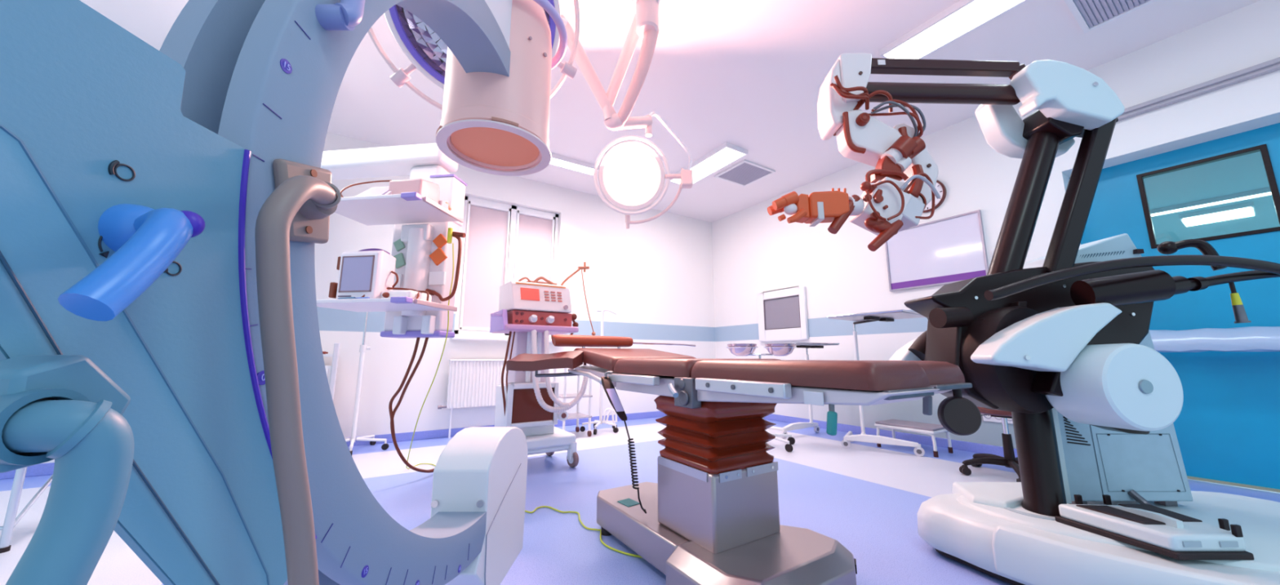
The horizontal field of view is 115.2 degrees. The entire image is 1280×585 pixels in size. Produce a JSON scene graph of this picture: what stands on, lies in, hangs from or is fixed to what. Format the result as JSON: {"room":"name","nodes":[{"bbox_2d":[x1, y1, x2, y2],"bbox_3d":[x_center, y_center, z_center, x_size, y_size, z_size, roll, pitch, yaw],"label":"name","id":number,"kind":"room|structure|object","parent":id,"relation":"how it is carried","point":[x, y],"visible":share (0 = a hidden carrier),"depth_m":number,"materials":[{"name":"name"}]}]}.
{"room":"operating room","nodes":[
{"label":"operating room","id":0,"kind":"room"},
{"bbox_2d":[42,132,715,463],"bbox_3d":[-2.113,0.024,4.721,7.850,3.150,0.140,6,-11,-32],"label":"wall","id":1,"kind":"structure","parent":0,"point":[656,274],"depth_m":5.40,"materials":[{"name":"white paint"}]},
{"bbox_2d":[0,411,666,479],"bbox_3d":[-2.072,1.527,4.415,7.850,0.085,0.012,6,-11,-32],"label":"baseboard","id":2,"kind":"structure","parent":1,"relation":"attached to","point":[41,469],"depth_m":4.25,"materials":[{"name":"plastic"}]},
{"bbox_2d":[437,359,507,438],"bbox_3d":[-1.721,1.182,4.624,1.045,0.832,0.131,6,-11,-32],"label":"radiator","id":3,"kind":"object","parent":1,"relation":"attached to","point":[472,383],"visible":0.7,"depth_m":4.50,"materials":[{"name":"white metal"}]},
{"bbox_2d":[448,359,507,361],"bbox_3d":[-1.675,0.782,4.692,0.965,0.020,0.087,6,-11,-32],"label":"grille","id":4,"kind":"object","parent":3,"relation":"attached to","point":[450,360],"depth_m":4.55,"materials":[{"name":"white metal"}]},
{"bbox_2d":[449,334,551,342],"bbox_3d":[-1.581,0.561,4.912,1.320,0.060,0.230,6,-11,-32],"label":"windowsill","id":5,"kind":"structure","parent":1,"relation":"attached to","point":[457,337],"depth_m":4.64,"materials":[{"name":"white plastic"}]},
{"bbox_2d":[453,195,559,337],"bbox_3d":[-1.627,-0.296,5.104,1.228,1.684,0.090,6,-11,-32],"label":"window","id":6,"kind":"structure","parent":1,"relation":"in","point":[503,243],"depth_m":5.04,"materials":[{"name":"white glass"}]},
{"bbox_2d":[459,205,507,328],"bbox_3d":[-1.884,-0.318,4.960,0.510,1.560,0.010,6,-11,-32],"label":"blind","id":7,"kind":"object","parent":6,"relation":"attached to","point":[488,227],"depth_m":4.94,"materials":[{"name":"white fabric"}]},
{"bbox_2d":[515,214,551,282],"bbox_3d":[-1.387,-0.267,5.273,0.510,1.560,0.010,6,-11,-32],"label":"blind","id":8,"kind":"object","parent":6,"relation":"attached to","point":[534,260],"depth_m":5.32,"materials":[{"name":"white fabric"}]},
{"bbox_2d":[0,417,1279,584],"bbox_3d":[-0.014,1.101,1.495,8.150,0.001,7.200,6,-11,-32],"label":"floor","id":9,"kind":"structure","parent":0,"point":[868,498],"depth_m":2.47,"materials":[{"name":"purple plastic"}]},
{"bbox_2d":[0,466,53,553],"bbox_3d":[-3.087,0.730,1.896,0.510,0.860,0.410,6,-11,-32],"label":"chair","id":10,"kind":"object","parent":9,"relation":"on","point":[11,521],"visible":0.31,"depth_m":1.83,"materials":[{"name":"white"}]},
{"bbox_2d":[0,0,567,584],"bbox_3d":[-0.490,-0.171,0.165,0.520,2.090,2.772,0,-9,0],"label":"c-arm","id":11,"kind":"object","parent":9,"relation":"on","point":[163,212],"visible":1,"depth_m":0.37,"materials":[{"name":"blue"}]},
{"bbox_2d":[323,342,340,400],"bbox_3d":[-3.108,0.931,3.528,0.740,0.980,0.435,6,-11,-32],"label":"base cabinet","id":12,"kind":"object","parent":9,"relation":"on","point":[331,370],"visible":0.08,"depth_m":3.59,"materials":[{"name":"white metal"}]},
{"bbox_2d":[323,354,333,356],"bbox_3d":[-3.117,0.558,3.603,0.660,0.020,0.380,6,-11,-32],"label":"shelf","id":13,"kind":"object","parent":12,"relation":"attached to","point":[324,355],"depth_m":3.60,"materials":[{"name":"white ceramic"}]},
{"bbox_2d":[344,311,388,455],"bbox_3d":[-2.632,0.567,3.849,0.574,1.800,0.546,6,-11,-32],"label":"stand","id":14,"kind":"object","parent":9,"relation":"on","point":[372,441],"visible":0.58,"depth_m":3.80,"materials":[{"name":"white metal"}]},
{"bbox_2d":[489,262,595,467],"bbox_3d":[-0.801,0.541,3.371,0.918,1.699,0.666,6,-11,-32],"label":"machine","id":15,"kind":"object","parent":9,"relation":"on","point":[531,312],"visible":0.88,"depth_m":3.19,"materials":[{"name":"white plastic"}]},
{"bbox_2d":[492,324,578,335],"bbox_3d":[-0.884,0.314,3.390,0.580,0.045,0.520,6,-11,-32],"label":"tray","id":16,"kind":"object","parent":15,"relation":"on","point":[517,329],"depth_m":3.22,"materials":[{"name":"purple"}]},
{"bbox_2d":[553,364,592,436],"bbox_3d":[-0.765,1.157,4.556,0.340,0.860,0.380,6,-11,-32],"label":"trolley","id":17,"kind":"object","parent":9,"relation":"on","point":[577,415],"visible":0.45,"depth_m":4.48,"materials":[{"name":"white metal"}]},
{"bbox_2d":[558,393,592,399],"bbox_3d":[-0.765,1.159,4.556,0.340,0.015,0.360,6,-11,-32],"label":"shelf","id":18,"kind":"object","parent":17,"relation":"attached to","point":[571,395],"depth_m":4.47,"materials":[{"name":"silver metal"}]},
{"bbox_2d":[565,413,591,420],"bbox_3d":[-0.765,1.377,4.521,0.340,0.015,0.360,6,-11,-32],"label":"shelf","id":19,"kind":"object","parent":17,"relation":"attached to","point":[571,415],"depth_m":4.46,"materials":[{"name":"silver metal"}]},
{"bbox_2d":[524,506,642,558],"bbox_3d":[-0.287,1.186,2.066,0.910,0.010,0.215,-7,-11,37],"label":"earth wire","id":20,"kind":"object","parent":9,"relation":"on","point":[548,507],"visible":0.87,"depth_m":2.02,"materials":[{"name":"yellow"}]},
{"bbox_2d":[580,309,618,435],"bbox_3d":[-0.459,0.914,4.878,0.459,1.441,0.457,6,-11,-32],"label":"stand","id":21,"kind":"object","parent":9,"relation":"on","point":[596,423],"visible":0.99,"depth_m":4.77,"materials":[{"name":"white metal"}]},
{"bbox_2d":[506,334,982,584],"bbox_3d":[0.213,0.662,1.889,1.170,0.992,2.087,6,-11,-32],"label":"table","id":22,"kind":"object","parent":9,"relation":"on","point":[712,517],"visible":0.97,"depth_m":1.50,"materials":[{"name":"brown leather"}]},
{"bbox_2d":[600,371,646,513],"bbox_3d":[-0.091,0.667,1.854,0.271,0.598,0.115,-8,-12,40],"label":"hand control cord","id":23,"kind":"object","parent":22,"relation":"hanging from","point":[609,388],"visible":1,"depth_m":1.83,"materials":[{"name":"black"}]},
{"bbox_2d":[726,346,796,452],"bbox_3d":[1.244,1.024,4.048,0.719,0.961,0.649,6,-11,-32],"label":"stand","id":24,"kind":"object","parent":9,"relation":"on","point":[791,441],"visible":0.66,"depth_m":4.02,"materials":[{"name":"silver metal"}]},
{"bbox_2d":[727,343,757,356],"bbox_3d":[1.053,0.595,4.187,0.312,0.123,0.312,6,-11,-32],"label":"steel bowl","id":25,"kind":"object","parent":24,"relation":"on","point":[741,352],"visible":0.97,"depth_m":4.08,"materials":[{"name":"grey metal"}]},
{"bbox_2d":[764,343,795,356],"bbox_3d":[1.441,0.593,4.173,0.312,0.123,0.312,6,-11,-32],"label":"steel bowl","id":26,"kind":"object","parent":24,"relation":"on","point":[780,352],"visible":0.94,"depth_m":4.07,"materials":[{"name":"grey metal"}]},
{"bbox_2d":[768,342,839,439],"bbox_3d":[1.704,1.068,4.463,0.777,1.006,0.564,1,-9,-4],"label":"stand","id":27,"kind":"object","parent":9,"relation":"on","point":[800,425],"visible":0.71,"depth_m":4.44,"materials":[{"name":"silver metal"}]},
{"bbox_2d":[791,342,839,348],"bbox_3d":[1.863,0.582,4.447,0.583,0.051,0.536,6,-11,-32],"label":"tray","id":28,"kind":"object","parent":27,"relation":"on","point":[807,345],"depth_m":4.29,"materials":[{"name":"silver metal"}]},
{"bbox_2d":[826,309,924,456],"bbox_3d":[2.110,0.833,3.706,0.723,1.231,0.955,6,-11,-32],"label":"stand","id":29,"kind":"object","parent":9,"relation":"on","point":[882,316],"visible":0.95,"depth_m":3.67,"materials":[{"name":"silver metal"}]},
{"bbox_2d":[826,309,924,321],"bbox_3d":[2.156,0.215,3.663,0.650,0.025,0.668,6,-11,-32],"label":"tray","id":30,"kind":"object","parent":29,"relation":"on","point":[891,315],"depth_m":3.54,"materials":[{"name":"silver metal"}]},
{"bbox_2d":[874,419,953,457],"bbox_3d":[2.558,1.354,3.811,0.340,0.235,0.514,6,-11,-32],"label":"step stool","id":31,"kind":"object","parent":9,"relation":"on","point":[930,429],"visible":0.88,"depth_m":3.71,"materials":[{"name":"grey metal"}]},
{"bbox_2d":[959,406,1021,482],"bbox_3d":[2.693,1.067,2.956,0.614,0.530,0.611,6,-11,-32],"label":"stool","id":32,"kind":"object","parent":9,"relation":"on","point":[1009,460],"visible":0.44,"depth_m":2.95,"materials":[{"name":"black plastic"}]},
{"bbox_2d":[767,53,1279,584],"bbox_3d":[1.761,-0.023,1.649,2.477,2.248,1.192,0,-9,0],"label":"robot","id":33,"kind":"object","parent":9,"relation":"on","point":[1060,341],"visible":0.98,"depth_m":1.69,"materials":[{"name":"white plastic"}]},
{"bbox_2d":[899,174,940,199],"bbox_3d":[1.161,-0.436,1.673,0.171,0.092,0.037,1,-9,-4],"label":"cable","id":34,"kind":"object","parent":33,"relation":"attached to","point":[904,187],"depth_m":1.67,"materials":[{"name":"grey plastic"}]},
{"bbox_2d":[1054,489,1253,559],"bbox_3d":[1.871,0.809,1.449,0.512,0.098,0.380,3,-10,-17],"label":"foot pedal","id":35,"kind":"object","parent":33,"relation":"on","point":[1145,526],"visible":1,"depth_m":1.34,"materials":[{"name":"white plastic"}]},
{"bbox_2d":[1228,282,1251,323],"bbox_3d":[2.247,0.028,1.527,0.036,0.176,0.036,0,-9,0],"label":"connector","id":36,"kind":"object","parent":33,"relation":"hanging from","point":[1240,315],"visible":0.98,"depth_m":1.52,"materials":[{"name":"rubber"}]},
{"bbox_2d":[80,0,1260,222],"bbox_3d":[-0.141,-2.022,1.915,7.850,0.001,7.200,6,-11,-32],"label":"ceiling","id":37,"kind":"structure","parent":0,"point":[749,75],"depth_m":3.27,"materials":[{"name":"white paint"}]},
{"bbox_2d":[316,142,467,473],"bbox_3d":[-1.994,-0.246,3.026,2.002,3.154,1.160,-5,-10,27],"label":"pendant","id":38,"kind":"object","parent":37,"relation":"hanging from","point":[427,246],"visible":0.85,"depth_m":2.72,"materials":[{"name":"white plastic"}]},
{"bbox_2d":[337,297,355,299],"bbox_3d":[-1.653,0.032,2.282,0.123,0.012,0.011,-2,-9,14],"label":"marker pen","id":39,"kind":"object","parent":38,"relation":"on","point":[344,298],"visible":0.93,"depth_m":2.28,"materials":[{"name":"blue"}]},
{"bbox_2d":[355,297,369,298],"bbox_3d":[-1.573,0.032,2.281,0.123,0.012,0.011,-2,-9,14],"label":"marker pen","id":40,"kind":"object","parent":38,"relation":"on","point":[357,297],"visible":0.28,"depth_m":2.27,"materials":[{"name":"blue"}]},
{"bbox_2d":[328,248,398,299],"bbox_3d":[-1.610,-0.105,2.412,0.340,0.323,0.169,-1,-9,6],"label":"patient monitor","id":41,"kind":"object","parent":38,"relation":"on","point":[369,273],"visible":0.88,"depth_m":2.34,"materials":[{"name":"white plastic"}]},
{"bbox_2d":[316,297,448,312],"bbox_3d":[-1.577,0.080,2.456,0.680,0.022,0.430,-1,-9,8],"label":"shelf","id":42,"kind":"object","parent":38,"relation":"attached to","point":[384,304],"depth_m":2.37,"materials":[{"name":"white plastic"}]},
{"bbox_2d":[340,178,448,209],"bbox_3d":[-1.531,-0.621,2.548,0.578,0.186,0.269,3,-9,-15],"label":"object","id":43,"kind":"object","parent":38,"relation":"on","point":[431,190],"visible":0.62,"depth_m":2.49,"materials":[{"name":"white plastic"}]},
{"bbox_2d":[334,194,457,226],"bbox_3d":[-1.577,-0.513,2.552,0.680,0.022,0.430,-1,-9,8],"label":"shelf","id":44,"kind":"object","parent":38,"relation":"attached to","point":[397,210],"depth_m":2.52,"materials":[{"name":"white plastic"}]},
{"bbox_2d":[361,287,431,302],"bbox_3d":[-1.423,0.015,2.423,0.342,0.093,0.230,1,-9,-5],"label":"module","id":45,"kind":"object","parent":38,"relation":"on","point":[414,294],"visible":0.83,"depth_m":2.34,"materials":[{"name":"white plastic"}]},
{"bbox_2d":[393,238,405,251],"bbox_3d":[-1.644,-0.324,2.776,0.084,0.088,0.020,-1,-9,8],"label":"outlet","id":46,"kind":"object","parent":38,"relation":"attached to","point":[398,246],"depth_m":2.77,"materials":[{"name":"green plastic"}]},
{"bbox_2d":[393,253,405,268],"bbox_3d":[-1.634,-0.216,2.757,0.097,0.108,0.020,-1,-9,8],"label":"outlet","id":47,"kind":"object","parent":38,"relation":"attached to","point":[400,257],"depth_m":2.75,"materials":[{"name":"green plastic"}]},
{"bbox_2d":[429,248,447,266],"bbox_3d":[-1.352,-0.241,2.722,0.124,0.124,0.020,-1,-9,8],"label":"outlet","id":48,"kind":"object","parent":38,"relation":"attached to","point":[437,256],"depth_m":2.72,"materials":[{"name":"orange plastic"}]},
{"bbox_2d":[432,233,447,248],"bbox_3d":[-1.347,-0.345,2.738,0.103,0.103,0.020,-1,-9,8],"label":"outlet","id":49,"kind":"object","parent":38,"relation":"attached to","point":[439,240],"depth_m":2.73,"materials":[{"name":"orange plastic"}]},
{"bbox_2d":[368,4,447,110],"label":"lamp","id":50,"kind":"object","parent":37,"relation":"attached to","point":[422,45],"depth_m":1.99,"materials":[{"name":"white"}]},
{"bbox_2d":[550,0,579,98],"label":"lamp","id":51,"kind":"object","parent":37,"relation":"attached to","point":[567,69],"depth_m":2.18,"materials":[{"name":"white"}]},
{"bbox_2d":[548,152,599,176],"bbox_3d":[-0.980,-1.543,4.737,1.050,0.050,0.190,6,-11,-32],"label":"ceiling light","id":52,"kind":"object","parent":37,"relation":"attached to","point":[557,160],"visible":0.45,"depth_m":4.82,"materials":[{"name":"white plastic"}]},
{"bbox_2d":[550,157,594,174],"bbox_3d":[-0.980,-1.541,4.737,1.014,0.035,0.154,6,-11,-32],"label":"diffuser","id":53,"kind":"object","parent":52,"relation":"attached to","point":[568,163],"depth_m":4.82,"materials":[{"name":"white plastic"}]},
{"bbox_2d":[560,0,667,137],"bbox_3d":[-0.106,-1.498,2.481,0.733,0.854,0.500,6,-11,-33],"label":"boom","id":54,"kind":"object","parent":37,"relation":"attached to","point":[645,23],"visible":0.98,"depth_m":2.53,"materials":[{"name":"white plastic"}]},
{"bbox_2d":[542,8,559,58],"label":"lamp","id":55,"kind":"object","parent":54,"relation":"attached to","point":[555,37],"depth_m":2.09,"materials":[{"name":"white"}]},
{"bbox_2d":[593,111,693,228],"bbox_3d":[0.033,-0.902,3.174,0.630,0.721,0.565,-8,-12,40],"label":"lamp","id":56,"kind":"object","parent":54,"relation":"attached to","point":[632,176],"visible":1,"depth_m":3.17,"materials":[{"name":"white"}]},
{"bbox_2d":[669,142,747,184],"bbox_3d":[0.788,-1.517,4.901,0.330,0.050,1.050,6,-11,-32],"label":"ceiling light","id":57,"kind":"object","parent":37,"relation":"attached to","point":[726,153],"visible":0.74,"depth_m":4.71,"materials":[{"name":"white plastic"}]},
{"bbox_2d":[714,160,775,186],"bbox_3d":[1.319,-1.496,5.127,0.550,0.020,0.526,6,-11,-32],"label":"ceiling vent","id":58,"kind":"object","parent":37,"relation":"in","point":[744,173],"visible":1,"depth_m":5.10,"materials":[{"name":"white metal"}]},
{"bbox_2d":[879,0,1027,58],"bbox_3d":[2.318,-1.894,2.556,0.300,0.050,1.420,6,-11,-32],"label":"ceiling light","id":59,"kind":"object","parent":37,"relation":"attached to","point":[962,17],"visible":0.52,"depth_m":2.81,"materials":[{"name":"white plastic"}]},
{"bbox_2d":[1063,0,1157,33],"bbox_3d":[3.084,-1.920,2.484,0.590,0.020,0.610,6,-11,-32],"label":"ceiling vent","id":60,"kind":"object","parent":37,"relation":"in","point":[1090,15],"visible":1,"depth_m":2.70,"materials":[{"name":"white metal"}]},
{"bbox_2d":[1073,0,1150,27],"bbox_3d":[3.084,-1.922,2.484,0.530,0.013,0.550,6,-11,-32],"label":"grille","id":61,"kind":"object","parent":60,"relation":"attached to","point":[1090,13],"depth_m":2.70,"materials":[{"name":"grey metal"}]},
{"bbox_2d":[711,0,1279,448],"bbox_3d":[3.288,-0.121,3.822,0.280,3.150,7.200,6,-11,-32],"label":"wall","id":62,"kind":"structure","parent":0,"point":[754,252],"depth_m":4.02,"materials":[{"name":"white paint"}]},
{"bbox_2d":[756,285,808,342],"bbox_3d":[1.941,0.311,5.580,0.052,0.715,0.790,6,-11,-32],"label":"wall monitor","id":63,"kind":"object","parent":62,"relation":"attached to","point":[782,313],"visible":1,"depth_m":5.53,"materials":[{"name":"white plastic"}]},
{"bbox_2d":[764,413,1017,457],"bbox_3d":[2.364,1.579,4.741,0.012,0.085,4.198,6,-11,-32],"label":"baseboard","id":64,"kind":"structure","parent":62,"relation":"attached to","point":[920,439],"depth_m":4.11,"materials":[{"name":"plastic"}]},
{"bbox_2d":[922,180,946,213],"bbox_3d":[2.955,-0.998,4.192,0.038,0.344,0.344,6,-11,-32],"label":"wall clock","id":65,"kind":"object","parent":62,"relation":"attached to","point":[940,187],"visible":0.33,"depth_m":4.10,"materials":[{"name":"white plastic"}]},
{"bbox_2d":[884,209,988,291],"bbox_3d":[2.953,-0.392,4.106,0.030,0.655,0.860,6,-11,-32],"label":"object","id":66,"kind":"object","parent":62,"relation":"attached to","point":[949,250],"visible":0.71,"depth_m":4.05,"materials":[{"name":"white plastic"}]},
{"bbox_2d":[982,413,1013,424],"bbox_3d":[3.169,1.083,3.534,0.020,0.107,0.300,6,-11,-32],"label":"strip","id":67,"kind":"object","parent":62,"relation":"attached to","point":[986,418],"visible":0.27,"depth_m":3.58,"materials":[{"name":"white plastic"}]},
{"bbox_2d":[1069,122,1279,493],"bbox_3d":[4.385,-0.029,1.988,0.329,2.363,2.990,6,-11,-32],"label":"wall","id":68,"kind":"structure","parent":62,"relation":"in","point":[1224,193],"depth_m":2.80,"materials":[{"name":"blue paint"}]},
{"bbox_2d":[1117,57,1279,121],"bbox_3d":[4.331,-1.518,2.053,0.075,0.058,2.760,6,-11,-32],"label":"trim","id":69,"kind":"structure","parent":62,"relation":"attached to","point":[1273,65],"depth_m":2.77,"materials":[{"name":"grey plastic"}]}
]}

